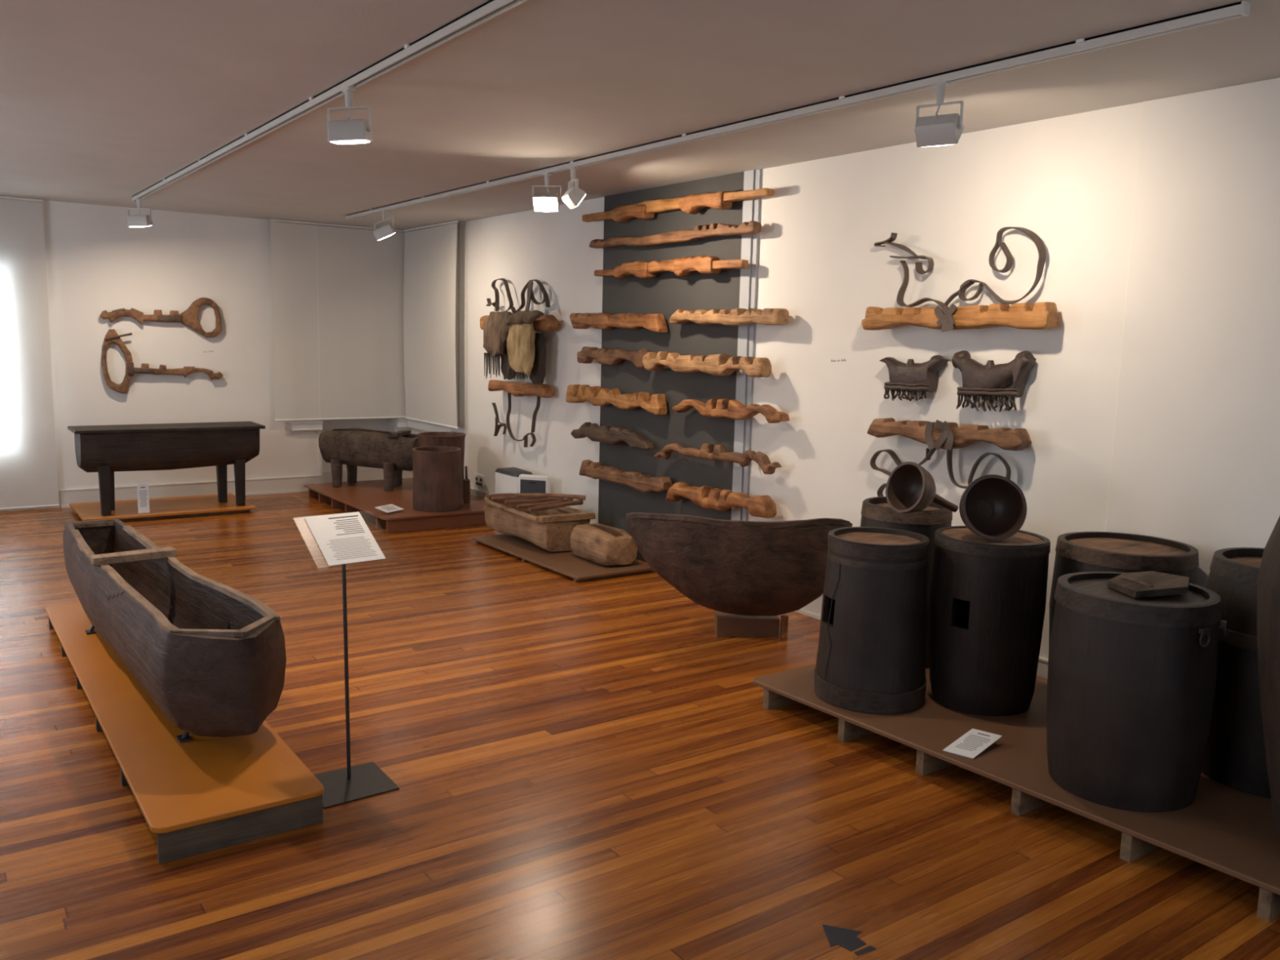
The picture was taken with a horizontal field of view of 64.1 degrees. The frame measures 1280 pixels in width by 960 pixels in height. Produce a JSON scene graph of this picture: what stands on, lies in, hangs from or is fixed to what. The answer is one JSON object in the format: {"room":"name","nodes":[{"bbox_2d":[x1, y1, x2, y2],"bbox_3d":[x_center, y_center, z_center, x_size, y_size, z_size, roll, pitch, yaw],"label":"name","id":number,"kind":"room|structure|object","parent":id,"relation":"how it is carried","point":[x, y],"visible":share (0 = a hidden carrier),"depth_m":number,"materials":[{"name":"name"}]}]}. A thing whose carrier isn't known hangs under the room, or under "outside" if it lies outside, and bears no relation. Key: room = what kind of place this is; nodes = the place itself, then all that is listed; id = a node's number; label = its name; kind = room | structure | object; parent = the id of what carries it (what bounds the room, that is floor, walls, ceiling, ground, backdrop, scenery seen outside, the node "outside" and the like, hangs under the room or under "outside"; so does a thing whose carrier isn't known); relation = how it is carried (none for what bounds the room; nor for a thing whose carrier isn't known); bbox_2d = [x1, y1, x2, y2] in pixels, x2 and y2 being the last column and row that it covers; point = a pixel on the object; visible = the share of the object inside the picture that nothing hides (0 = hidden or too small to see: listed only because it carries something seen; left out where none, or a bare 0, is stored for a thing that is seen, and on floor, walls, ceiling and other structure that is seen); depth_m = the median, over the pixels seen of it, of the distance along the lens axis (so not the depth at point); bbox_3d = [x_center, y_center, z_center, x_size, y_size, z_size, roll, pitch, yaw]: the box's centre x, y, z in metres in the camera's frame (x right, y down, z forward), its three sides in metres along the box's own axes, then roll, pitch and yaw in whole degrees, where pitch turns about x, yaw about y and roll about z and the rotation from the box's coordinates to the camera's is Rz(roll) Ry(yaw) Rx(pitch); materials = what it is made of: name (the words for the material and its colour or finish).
{"room":"museum","nodes":[
{"label":"museum","id":0,"kind":"room"},
{"bbox_2d":[0,198,410,511],"bbox_3d":[-4.918,-1.051,8.708,6.140,2.550,0.290,-4,10,-35],"label":"wall","id":1,"kind":"structure","parent":0,"point":[95,263],"depth_m":9.01,"materials":[{"name":"white paint"}]},
{"bbox_2d":[99,297,222,337],"bbox_3d":[-4.182,-1.434,8.948,0.979,0.359,0.076,-4,10,-35],"label":"yoke","id":2,"kind":"object","parent":1,"relation":"attached to","point":[188,317],"visible":1,"depth_m":9.03,"materials":[{"name":"brown wood"}]},
{"bbox_2d":[101,328,222,393],"bbox_3d":[-4.193,-1.039,8.995,0.977,0.555,0.088,-4,10,-35],"label":"yoke","id":3,"kind":"object","parent":1,"relation":"attached to","point":[112,336],"visible":1,"depth_m":8.82,"materials":[{"name":"brown wood"}]},
{"bbox_2d":[60,471,409,507],"bbox_3d":[-4.855,0.156,8.744,6.140,0.152,0.030,-4,10,-35],"label":"baseboard","id":4,"kind":"structure","parent":1,"relation":"attached to","point":[256,486],"depth_m":9.31,"materials":[{"name":"white paint"}]},
{"bbox_2d":[287,417,408,475],"bbox_3d":[-2.839,-0.258,10.101,1.240,0.700,0.070,-4,10,-35],"label":"trim","id":5,"kind":"structure","parent":1,"relation":"attached to","point":[400,422],"depth_m":9.84,"materials":[{"name":"white paint"}]},
{"bbox_2d":[322,468,383,483],"bbox_3d":[-2.935,-0.024,10.401,0.760,0.150,0.015,-4,10,-35],"label":"baseboard","id":6,"kind":"structure","parent":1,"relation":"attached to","point":[362,474],"depth_m":10.46,"materials":[{"name":"white paint"}]},
{"bbox_2d":[515,493,586,500],"bbox_3d":[-0.656,0.118,7.519,0.518,0.038,0.035,2,8,7],"label":"wooden stick","id":7,"kind":"object","parent":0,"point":[518,495],"visible":1,"depth_m":7.50,"materials":[{"name":"brown wood"}]},
{"bbox_2d":[0,491,1279,959],"bbox_3d":[-1.438,1.026,3.999,6.140,0.100,12.850,-4,10,-35],"label":"floor","id":8,"kind":"structure","parent":0,"point":[588,770],"depth_m":3.38,"materials":[{"name":"brown wood"}]},
{"bbox_2d":[69,493,257,521],"bbox_3d":[-4.039,0.239,8.666,1.310,0.050,0.860,-4,10,-35],"label":"display platform","id":9,"kind":"object","parent":8,"relation":"on","point":[203,504],"visible":0.91,"depth_m":8.55,"materials":[{"name":"brown wood"}]},
{"bbox_2d":[137,483,149,513],"bbox_3d":[-4.014,0.148,8.256,0.091,0.234,0.050,-4,10,-35],"label":"label card","id":10,"kind":"object","parent":9,"relation":"on","point":[143,498],"visible":1,"depth_m":8.25,"materials":[{"name":"white paper"}]},
{"bbox_2d":[66,421,264,515],"bbox_3d":[-3.909,-0.109,8.507,1.431,0.687,0.458,-4,10,-35],"label":"trough","id":11,"kind":"object","parent":9,"relation":"on","point":[103,450],"visible":1,"depth_m":8.32,"materials":[{"name":"brown wood"}]},
{"bbox_2d":[45,602,324,863],"bbox_3d":[-2.030,0.869,4.257,0.508,0.110,2.870,-4,10,-35],"label":"display platform","id":12,"kind":"object","parent":8,"relation":"on","point":[199,795],"visible":0.73,"depth_m":3.37,"materials":[{"name":"orange wood"}]},
{"bbox_2d":[84,624,95,634],"bbox_3d":[-2.502,0.673,4.886,0.266,0.085,0.060,-4,10,-35],"label":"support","id":13,"kind":"object","parent":12,"relation":"on","point":[91,631],"visible":0.24,"depth_m":4.82,"materials":[{"name":"grey metal"}]},
{"bbox_2d":[62,518,286,737],"bbox_3d":[-2.094,0.531,4.325,0.429,0.428,2.432,-5,10,-40],"label":"trough","id":14,"kind":"object","parent":13,"relation":"on","point":[211,655],"visible":1,"depth_m":3.67,"materials":[{"name":"brown wood"}]},
{"bbox_2d":[176,731,191,742],"bbox_3d":[-1.514,0.867,3.665,0.266,0.085,0.060,-4,10,-35],"label":"cradle","id":15,"kind":"object","parent":12,"relation":"on","point":[183,738],"visible":0.24,"depth_m":3.60,"materials":[{"name":"grey metal"}]},
{"bbox_2d":[304,511,399,808],"bbox_3d":[-1.008,0.593,3.540,0.325,0.904,0.413,-4,10,-35],"label":"stand","id":16,"kind":"object","parent":8,"relation":"on","point":[343,539],"visible":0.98,"depth_m":3.53,"materials":[{"name":"grey metal"}]},
{"bbox_2d":[303,477,485,533],"bbox_3d":[-2.110,0.197,9.064,1.120,0.120,2.040,-4,10,-35],"label":"display platform","id":17,"kind":"object","parent":8,"relation":"on","point":[362,497],"visible":0.56,"depth_m":8.57,"materials":[{"name":"brown wood"}]},
{"bbox_2d":[318,429,418,491],"bbox_3d":[-2.486,-0.201,9.483,0.987,0.528,0.394,4,8,19],"label":"trough","id":18,"kind":"object","parent":17,"relation":"on","point":[391,452],"visible":0.92,"depth_m":9.35,"materials":[{"name":"wood"}]},
{"bbox_2d":[374,503,404,512],"bbox_3d":[-2.002,0.227,8.171,0.090,0.043,0.251,6,9,27],"label":"label card","id":19,"kind":"object","parent":17,"relation":"on","point":[388,508],"visible":1,"depth_m":8.17,"materials":[{"name":"white paper"}]},
{"bbox_2d":[412,446,462,511],"bbox_3d":[-1.673,-0.013,8.426,0.408,0.494,0.406,-4,10,-35],"label":"wooden barrel","id":20,"kind":"object","parent":17,"relation":"on","point":[437,470],"visible":1,"depth_m":8.27,"materials":[{"name":"brown wood"}]},
{"bbox_2d":[417,431,466,499],"bbox_3d":[-1.726,-0.119,8.916,0.421,0.569,0.434,-4,10,-35],"label":"drum","id":21,"kind":"object","parent":17,"relation":"on","point":[428,438],"visible":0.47,"depth_m":8.76,"materials":[{"name":"brown wood"}]},
{"bbox_2d":[462,466,470,504],"bbox_3d":[-1.474,0.043,8.689,0.062,0.323,0.065,-4,10,-35],"label":"bottle","id":22,"kind":"object","parent":17,"relation":"on","point":[466,484],"visible":1,"depth_m":8.67,"materials":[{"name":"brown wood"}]},
{"bbox_2d":[494,466,533,493],"bbox_3d":[-1.026,0.147,8.315,0.174,0.468,0.394,-4,10,-35],"label":"dehumidifier","id":23,"kind":"object","parent":8,"relation":"on","point":[506,479],"visible":0.34,"depth_m":8.24,"materials":[{"name":"white paint"}]},
{"bbox_2d":[518,474,550,493],"bbox_3d":[-0.835,0.192,8.052,0.250,0.462,0.068,4,8,16],"label":"air purifier","id":24,"kind":"object","parent":8,"relation":"on","point":[528,483],"visible":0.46,"depth_m":8.00,"materials":[{"name":"white paint"}]},
{"bbox_2d":[520,479,546,493],"bbox_3d":[-0.843,0.203,8.027,0.214,0.410,0.008,4,8,16],"label":"grille","id":25,"kind":"object","parent":24,"relation":"attached to","point":[526,486],"depth_m":8.00,"materials":[{"name":"grey plastic"}]},
{"bbox_2d":[471,533,652,582],"bbox_3d":[-0.579,0.525,7.261,0.620,0.040,1.500,-4,10,-35],"label":"display platform","id":26,"kind":"object","parent":8,"relation":"on","point":[567,563],"visible":0.56,"depth_m":6.93,"materials":[{"name":"brown wood"}]},
{"bbox_2d":[484,496,595,551],"bbox_3d":[-0.790,0.305,7.582,0.469,0.274,0.968,-4,10,-35],"label":"trough","id":27,"kind":"object","parent":26,"relation":"on","point":[551,530],"visible":0.84,"depth_m":7.27,"materials":[{"name":"brown wood"}]},
{"bbox_2d":[485,493,516,497],"bbox_3d":[-0.977,0.118,7.819,0.414,0.036,0.028,-2,8,-21],"label":"wooden stick","id":28,"kind":"object","parent":27,"relation":"on","point":[501,494],"visible":0.42,"depth_m":7.77,"materials":[{"name":"brown wood"}]},
{"bbox_2d":[491,495,548,500],"bbox_3d":[-0.893,0.131,7.708,0.475,0.039,0.035,-3,9,-28],"label":"wooden stick","id":29,"kind":"object","parent":27,"relation":"on","point":[504,497],"visible":0.53,"depth_m":7.65,"materials":[{"name":"brown wood"}]},
{"bbox_2d":[504,497,564,503],"bbox_3d":[-0.782,0.150,7.571,0.475,0.042,0.038,-4,9,-32],"label":"wooden stick","id":30,"kind":"object","parent":27,"relation":"on","point":[549,499],"visible":0.83,"depth_m":7.55,"materials":[{"name":"brown wood"}]},
{"bbox_2d":[516,498,573,508],"bbox_3d":[-0.688,0.171,7.449,0.483,0.040,0.034,-5,10,-40],"label":"wooden stick","id":31,"kind":"object","parent":27,"relation":"on","point":[527,505],"visible":0.66,"depth_m":7.41,"materials":[{"name":"brown wood"}]},
{"bbox_2d":[528,499,583,511],"bbox_3d":[-0.605,0.183,7.366,0.489,0.043,0.041,-6,11,-44],"label":"wooden stick","id":32,"kind":"object","parent":27,"relation":"on","point":[577,502],"visible":1,"depth_m":7.35,"materials":[{"name":"brown wood"}]},
{"bbox_2d":[570,522,637,566],"bbox_3d":[-0.244,0.436,6.956,0.298,0.223,0.472,-4,10,-35],"label":"trough","id":33,"kind":"object","parent":26,"relation":"on","point":[605,544],"visible":0.99,"depth_m":6.81,"materials":[{"name":"brown wood"}]},
{"bbox_2d":[714,611,788,638],"bbox_3d":[0.593,0.764,5.458,0.376,0.118,0.154,1,8,-2],"label":"stand","id":34,"kind":"object","parent":8,"relation":"on","point":[726,624],"visible":0.96,"depth_m":5.40,"materials":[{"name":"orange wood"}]},
{"bbox_2d":[626,511,852,616],"bbox_3d":[0.508,0.434,5.336,1.170,0.549,0.368,1,8,0],"label":"trough","id":35,"kind":"object","parent":34,"relation":"on","point":[744,567],"visible":0.84,"depth_m":5.19,"materials":[{"name":"brown wood"}]},
{"bbox_2d":[822,924,876,955],"bbox_3d":[0.552,1.207,2.683,0.119,0.001,0.140,1,8,-2],"label":"arrow","id":36,"kind":"object","parent":8,"relation":"on","point":[847,939],"depth_m":2.68,"materials":[{"name":"grey plastic"}]},
{"bbox_2d":[752,663,1279,921],"bbox_3d":[2.072,1.111,3.256,1.109,0.110,3.814,-5,10,-37],"label":"display platform","id":37,"kind":"object","parent":8,"relation":"on","point":[1228,830],"visible":0.52,"depth_m":3.42,"materials":[{"name":"brown wood"}]},
{"bbox_2d":[813,526,929,714],"bbox_3d":[0.958,0.558,4.189,0.456,0.671,0.457,-4,10,-35],"label":"wooden barrel","id":38,"kind":"object","parent":37,"relation":"on","point":[870,659],"visible":1,"depth_m":4.01,"materials":[{"name":"brown wood"}]},
{"bbox_2d":[860,496,952,667],"bbox_3d":[1.217,0.464,4.743,0.430,0.719,0.425,-4,10,-35],"label":"wooden barrel","id":39,"kind":"object","parent":37,"relation":"on","point":[876,512],"visible":0.23,"depth_m":4.54,"materials":[{"name":"brown wood"}]},
{"bbox_2d":[885,462,958,513],"bbox_3d":[1.204,0.028,4.345,0.289,0.222,0.220,-4,10,-35],"label":"ladle","id":40,"kind":"object","parent":39,"relation":"on","point":[910,487],"visible":1,"depth_m":4.35,"materials":[{"name":"brown wood"}]},
{"bbox_2d":[942,728,1002,758],"bbox_3d":[1.206,0.954,3.701,0.227,0.031,0.109,-6,11,-43],"label":"label card","id":41,"kind":"object","parent":37,"relation":"on","point":[974,742],"visible":1,"depth_m":3.70,"materials":[{"name":"white paper"}]},
{"bbox_2d":[928,525,1050,716],"bbox_3d":[1.405,0.563,4.167,0.441,0.689,0.447,-4,10,-35],"label":"wooden barrel","id":42,"kind":"object","parent":37,"relation":"on","point":[987,597],"visible":0.98,"depth_m":4.00,"materials":[{"name":"brown wood"}]},
{"bbox_2d":[959,474,1026,540],"bbox_3d":[1.375,0.100,4.044,0.271,0.252,0.258,-4,10,-35],"label":"bowl","id":43,"kind":"object","parent":42,"relation":"on","point":[993,507],"visible":1,"depth_m":4.07,"materials":[{"name":"brown wood"}]},
{"bbox_2d":[1048,531,1199,648],"bbox_3d":[1.907,0.590,4.066,0.525,0.689,0.523,-4,10,-35],"label":"wooden barrel","id":44,"kind":"object","parent":37,"relation":"on","point":[1082,551],"visible":0.21,"depth_m":3.96,"materials":[{"name":"brown wood"}]},
{"bbox_2d":[1046,571,1226,812],"bbox_3d":[1.623,0.686,3.390,0.501,0.671,0.512,-4,10,-35],"label":"wooden barrel","id":45,"kind":"object","parent":37,"relation":"on","point":[1131,682],"visible":0.95,"depth_m":3.20,"materials":[{"name":"brown wood"}]},
{"bbox_2d":[1106,568,1190,599],"bbox_3d":[1.697,0.343,3.389,0.256,0.047,0.238,1,8,-6],"label":"board","id":46,"kind":"object","parent":45,"relation":"on","point":[1150,583],"visible":1,"depth_m":3.35,"materials":[{"name":"brown wood"}]},
{"bbox_2d":[1201,547,1271,799],"bbox_3d":[2.169,0.645,3.480,0.503,0.754,0.502,0,8,-13],"label":"wooden barrel","id":47,"kind":"object","parent":37,"relation":"on","point":[1235,757],"visible":0.58,"depth_m":3.37,"materials":[{"name":"brown wood"}]},
{"bbox_2d":[1257,515,1279,839],"bbox_3d":[2.029,0.570,2.846,0.573,1.070,0.576,-4,10,-35],"label":"wooden barrel","id":48,"kind":"object","parent":37,"relation":"on","point":[1268,577],"visible":1,"depth_m":2.88,"materials":[{"name":"brown wood"}]},
{"bbox_2d":[0,0,1279,231],"bbox_3d":[-1.291,-1.604,3.693,6.340,0.100,12.850,-4,10,-35],"label":"ceiling","id":49,"kind":"structure","parent":0,"point":[102,102],"depth_m":4.07,"materials":[{"name":"paint"}]},
{"bbox_2d":[0,195,58,510],"bbox_3d":[-5.523,-0.982,8.027,1.560,2.528,0.017,-4,10,-35],"label":"roller blind","id":50,"kind":"object","parent":49,"relation":"hanging from","point":[28,479],"visible":1,"depth_m":8.38,"materials":[{"name":"white fabric"}]},
{"bbox_2d":[131,0,527,201],"bbox_3d":[-0.716,-1.490,3.472,0.047,0.035,11.208,-4,10,-35],"label":"track","id":51,"kind":"object","parent":49,"relation":"attached to","point":[491,9],"visible":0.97,"depth_m":3.96,"materials":[{"name":"silver metal"}]},
{"bbox_2d":[127,196,153,226],"bbox_3d":[-3.851,-2.059,7.864,0.181,0.231,0.098,1,8,0],"label":"track spotlight","id":52,"kind":"object","parent":51,"relation":"hanging from","point":[136,220],"visible":1,"depth_m":7.83,"materials":[{"name":"grey metal"}]},
{"bbox_2d":[326,84,372,144],"bbox_3d":[-1.178,-1.476,4.139,0.181,0.230,0.097,1,8,0],"label":"track spotlight","id":53,"kind":"object","parent":51,"relation":"hanging from","point":[348,131],"visible":1,"depth_m":4.11,"materials":[{"name":"grey metal"}]},
{"bbox_2d":[270,218,408,421],"bbox_3d":[-2.857,-1.506,9.829,1.325,1.853,0.017,-4,10,-35],"label":"roller blind","id":54,"kind":"object","parent":49,"relation":"hanging from","point":[337,292],"visible":0.89,"depth_m":9.79,"materials":[{"name":"white fabric"}]},
{"bbox_2d":[403,220,459,429],"bbox_3d":[-1.981,-1.457,9.652,0.030,1.858,1.224,-4,10,-35],"label":"roller blind","id":55,"kind":"object","parent":49,"relation":"hanging from","point":[429,253],"visible":1,"depth_m":9.64,"materials":[{"name":"white fabric"}]},
{"bbox_2d":[346,0,1250,219],"bbox_3d":[-0.405,-1.821,5.915,0.047,0.035,7.408,-4,10,-35],"label":"track","id":56,"kind":"object","parent":49,"relation":"attached to","point":[1240,9],"visible":1,"depth_m":3.92,"materials":[{"name":"silver metal"}]},
{"bbox_2d":[373,209,395,240],"bbox_3d":[-2.062,-2.057,8.254,0.177,0.252,0.102,2,8,6],"label":"track spotlight","id":57,"kind":"object","parent":56,"relation":"hanging from","point":[385,231],"visible":0.99,"depth_m":8.22,"materials":[{"name":"grey metal"}]},
{"bbox_2d":[532,172,561,212],"bbox_3d":[-0.561,-1.734,6.145,0.180,0.239,0.110,2,8,6],"label":"track spotlight","id":58,"kind":"object","parent":56,"relation":"hanging from","point":[546,202],"visible":1,"depth_m":6.13,"materials":[{"name":"grey metal"}]},
{"bbox_2d":[561,165,586,208],"bbox_3d":[-0.380,-1.697,5.912,0.111,0.239,0.180,-1,8,-18],"label":"track spotlight","id":59,"kind":"object","parent":56,"relation":"hanging from","point":[572,197],"visible":0.99,"depth_m":5.86,"materials":[{"name":"grey metal"}]},
{"bbox_2d":[914,80,964,147],"bbox_3d":[1.122,-1.370,3.821,0.180,0.239,0.111,7,10,34],"label":"track spotlight","id":60,"kind":"object","parent":56,"relation":"hanging from","point":[937,130],"visible":1,"depth_m":3.79,"materials":[{"name":"grey metal"}]},
{"bbox_2d":[410,102,1143,658],"bbox_3d":[1.266,-0.456,5.522,0.200,2.550,12.550,-4,10,-35],"label":"wall","id":61,"kind":"structure","parent":0,"point":[1068,180],"depth_m":5.27,"materials":[{"name":"white paint"}]},
{"bbox_2d":[406,419,457,432],"bbox_3d":[-2.041,-0.513,9.970,0.060,0.080,1.040,-4,10,-35],"label":"trim","id":62,"kind":"structure","parent":61,"relation":"attached to","point":[411,424],"depth_m":9.96,"materials":[{"name":"white paint"}]},
{"bbox_2d":[474,473,484,486],"bbox_3d":[-1.455,-0.002,9.230,0.015,0.100,0.180,-4,10,-35],"label":"power socket","id":63,"kind":"object","parent":61,"relation":"attached to","point":[478,478],"visible":1,"depth_m":9.22,"materials":[{"name":"white paint"}]},
{"bbox_2d":[480,278,559,332],"bbox_3d":[-0.975,-1.427,8.295,0.141,0.442,1.190,-4,10,-35],"label":"yoke","id":64,"kind":"object","parent":61,"relation":"attached to","point":[547,322],"visible":0.57,"depth_m":8.09,"materials":[{"name":"orange wood"}]},
{"bbox_2d":[482,311,511,378],"bbox_3d":[-1.166,-1.104,8.410,0.084,0.565,0.508,-4,10,-35],"label":"animal hide","id":65,"kind":"object","parent":64,"relation":"hanging from","point":[495,332],"visible":0.87,"depth_m":8.41,"materials":[{"name":"brown fur"}]},
{"bbox_2d":[501,337,516,380],"bbox_3d":[-1.079,-1.026,8.400,0.060,0.413,0.231,-3,9,-31],"label":"animal hide","id":66,"kind":"object","parent":64,"relation":"hanging from","point":[505,368],"visible":0.34,"depth_m":8.40,"materials":[{"name":"black fur"}]},
{"bbox_2d":[506,310,544,379],"bbox_3d":[-0.893,-1.047,7.965,0.086,0.548,0.550,-4,10,-35],"label":"animal hide","id":67,"kind":"object","parent":64,"relation":"hanging from","point":[521,332],"visible":1,"depth_m":7.97,"materials":[{"name":"beige fur"}]},
{"bbox_2d":[529,332,546,384],"bbox_3d":[-0.805,-0.948,8.008,0.072,0.411,0.238,-4,10,-35],"label":"animal hide","id":68,"kind":"object","parent":64,"relation":"hanging from","point":[537,375],"visible":0.82,"depth_m":7.94,"materials":[{"name":"black leather"}]},
{"bbox_2d":[488,379,554,447],"bbox_3d":[-0.980,-0.541,8.393,0.142,0.533,0.990,-4,10,-35],"label":"yoke","id":69,"kind":"object","parent":61,"relation":"attached to","point":[515,388],"visible":1,"depth_m":8.32,"materials":[{"name":"orange wood"}]},
{"bbox_2d":[598,171,744,562],"bbox_3d":[0.162,-0.669,6.868,0.021,2.549,1.520,-4,10,-35],"label":"backboard","id":70,"kind":"object","parent":61,"relation":"attached to","point":[666,293],"visible":0.64,"depth_m":6.78,"materials":[{"name":"paint"}]},
{"bbox_2d":[570,422,654,449],"bbox_3d":[-0.192,-0.321,7.286,0.117,0.137,0.988,-4,10,-35],"label":"yoke","id":71,"kind":"object","parent":70,"relation":"attached to","point":[606,433],"visible":1,"depth_m":7.21,"materials":[{"name":"brown wood"}]},
{"bbox_2d":[577,346,648,368],"bbox_3d":[-0.191,-0.871,7.247,0.097,0.134,0.835,-4,10,-35],"label":"yoke","id":72,"kind":"object","parent":70,"relation":"attached to","point":[611,357],"visible":0.97,"depth_m":7.21,"materials":[{"name":"brown wood"}]},
{"bbox_2d":[565,384,666,415],"bbox_3d":[-0.177,-0.578,7.241,0.116,0.155,1.176,-4,10,-35],"label":"yoke","id":73,"kind":"object","parent":70,"relation":"attached to","point":[655,404],"visible":1,"depth_m":7.14,"materials":[{"name":"brown wood"}]},
{"bbox_2d":[569,312,667,333],"bbox_3d":[-0.159,-1.104,7.161,0.116,0.135,1.122,-4,10,-35],"label":"yoke","id":74,"kind":"object","parent":70,"relation":"attached to","point":[655,322],"visible":1,"depth_m":7.05,"materials":[{"name":"orange wood"}]},
{"bbox_2d":[578,459,671,493],"bbox_3d":[-0.104,-0.022,7.187,0.126,0.139,1.051,-4,10,-35],"label":"yoke","id":75,"kind":"object","parent":70,"relation":"attached to","point":[645,483],"visible":1,"depth_m":7.08,"materials":[{"name":"brown wood"}]},
{"bbox_2d":[594,255,748,279],"bbox_3d":[0.170,-1.377,6.651,0.136,0.123,1.597,-4,10,-35],"label":"yoke","id":76,"kind":"object","parent":70,"relation":"attached to","point":[684,266],"visible":1,"depth_m":6.46,"materials":[{"name":"orange wood"}]},
{"bbox_2d":[589,221,761,248],"bbox_3d":[0.186,-1.576,6.623,0.117,0.092,1.756,-4,10,-35],"label":"yoke","id":77,"kind":"object","parent":70,"relation":"attached to","point":[752,228],"visible":1,"depth_m":6.41,"materials":[{"name":"brown wood"}]},
{"bbox_2d":[582,187,773,222],"bbox_3d":[0.183,-1.754,6.590,0.138,0.121,1.964,-4,10,-35],"label":"yoke","id":78,"kind":"object","parent":70,"relation":"attached to","point":[692,203],"visible":1,"depth_m":6.43,"materials":[{"name":"brown wood"}]},
{"bbox_2d":[641,351,771,377],"bbox_3d":[0.407,-0.725,6.373,0.146,0.135,1.174,-4,10,-35],"label":"yoke","id":79,"kind":"object","parent":70,"relation":"attached to","point":[722,364],"visible":1,"depth_m":6.23,"materials":[{"name":"brown wood"}]},
{"bbox_2d":[653,443,782,474],"bbox_3d":[0.475,-0.151,6.361,0.116,0.152,1.174,-4,10,-35],"label":"yoke","id":80,"kind":"object","parent":70,"relation":"attached to","point":[708,451],"visible":1,"depth_m":6.25,"materials":[{"name":"brown wood"}]},
{"bbox_2d":[665,482,777,518],"bbox_3d":[0.496,0.115,6.342,0.137,0.166,0.960,-4,10,-35],"label":"yoke","id":81,"kind":"object","parent":70,"relation":"attached to","point":[707,497],"visible":1,"depth_m":6.25,"materials":[{"name":"orange wood"}]},
{"bbox_2d":[669,307,789,325],"bbox_3d":[0.524,-0.989,6.204,0.117,0.104,1.023,-4,10,-35],"label":"yoke","id":82,"kind":"object","parent":70,"relation":"attached to","point":[736,317],"visible":1,"depth_m":6.08,"materials":[{"name":"brown wood"}]},
{"bbox_2d":[672,398,790,423],"bbox_3d":[0.548,-0.434,6.229,0.116,0.124,1.020,-4,10,-35],"label":"yoke","id":83,"kind":"object","parent":70,"relation":"attached to","point":[734,409],"visible":1,"depth_m":6.14,"materials":[{"name":"orange wood"}]},
{"bbox_2d":[409,470,1048,678],"bbox_3d":[1.200,0.751,5.540,0.030,0.152,12.350,-4,10,-35],"label":"baseboard","id":84,"kind":"structure","parent":61,"relation":"attached to","point":[813,610],"depth_m":5.81,"materials":[{"name":"white paint"}]},
{"bbox_2d":[731,168,761,520],"bbox_3d":[0.635,-0.565,6.203,0.029,2.549,0.124,-4,10,-35],"label":"batten","id":85,"kind":"object","parent":61,"relation":"attached to","point":[752,178],"visible":0.64,"depth_m":6.14,"materials":[{"name":"grey paint"}]},
{"bbox_2d":[878,355,948,401],"bbox_3d":[1.358,-0.509,5.113,0.109,0.237,0.386,-4,10,-35],"label":"leather headpiece","id":86,"kind":"object","parent":61,"relation":"attached to","point":[908,376],"visible":1,"depth_m":5.06,"materials":[{"name":"brown"}]},
{"bbox_2d":[867,417,1031,497],"bbox_3d":[1.461,-0.071,4.968,0.164,0.449,0.925,-4,10,-35],"label":"yoke","id":87,"kind":"object","parent":61,"relation":"attached to","point":[938,434],"visible":0.91,"depth_m":4.87,"materials":[{"name":"brown wood"}]},
{"bbox_2d":[861,226,1058,331],"bbox_3d":[1.492,-0.949,4.835,0.162,0.494,1.065,-4,10,-35],"label":"yoke","id":88,"kind":"object","parent":61,"relation":"attached to","point":[1040,315],"visible":1,"depth_m":4.75,"materials":[{"name":"brown wood"}]},
{"bbox_2d":[952,351,1036,412],"bbox_3d":[1.622,-0.459,4.745,0.112,0.286,0.432,-4,10,-35],"label":"leather headpiece","id":89,"kind":"object","parent":61,"relation":"attached to","point":[990,380],"visible":1,"depth_m":4.69,"materials":[{"name":"brown"}]},
{"bbox_2d":[1105,77,1279,587],"bbox_3d":[3.408,0.036,2.357,0.012,2.550,4.845,-4,10,-35],"label":"wall","id":90,"kind":"structure","parent":61,"relation":"attached to","point":[1195,463],"depth_m":3.99,"materials":[{"name":"white paint"}]},
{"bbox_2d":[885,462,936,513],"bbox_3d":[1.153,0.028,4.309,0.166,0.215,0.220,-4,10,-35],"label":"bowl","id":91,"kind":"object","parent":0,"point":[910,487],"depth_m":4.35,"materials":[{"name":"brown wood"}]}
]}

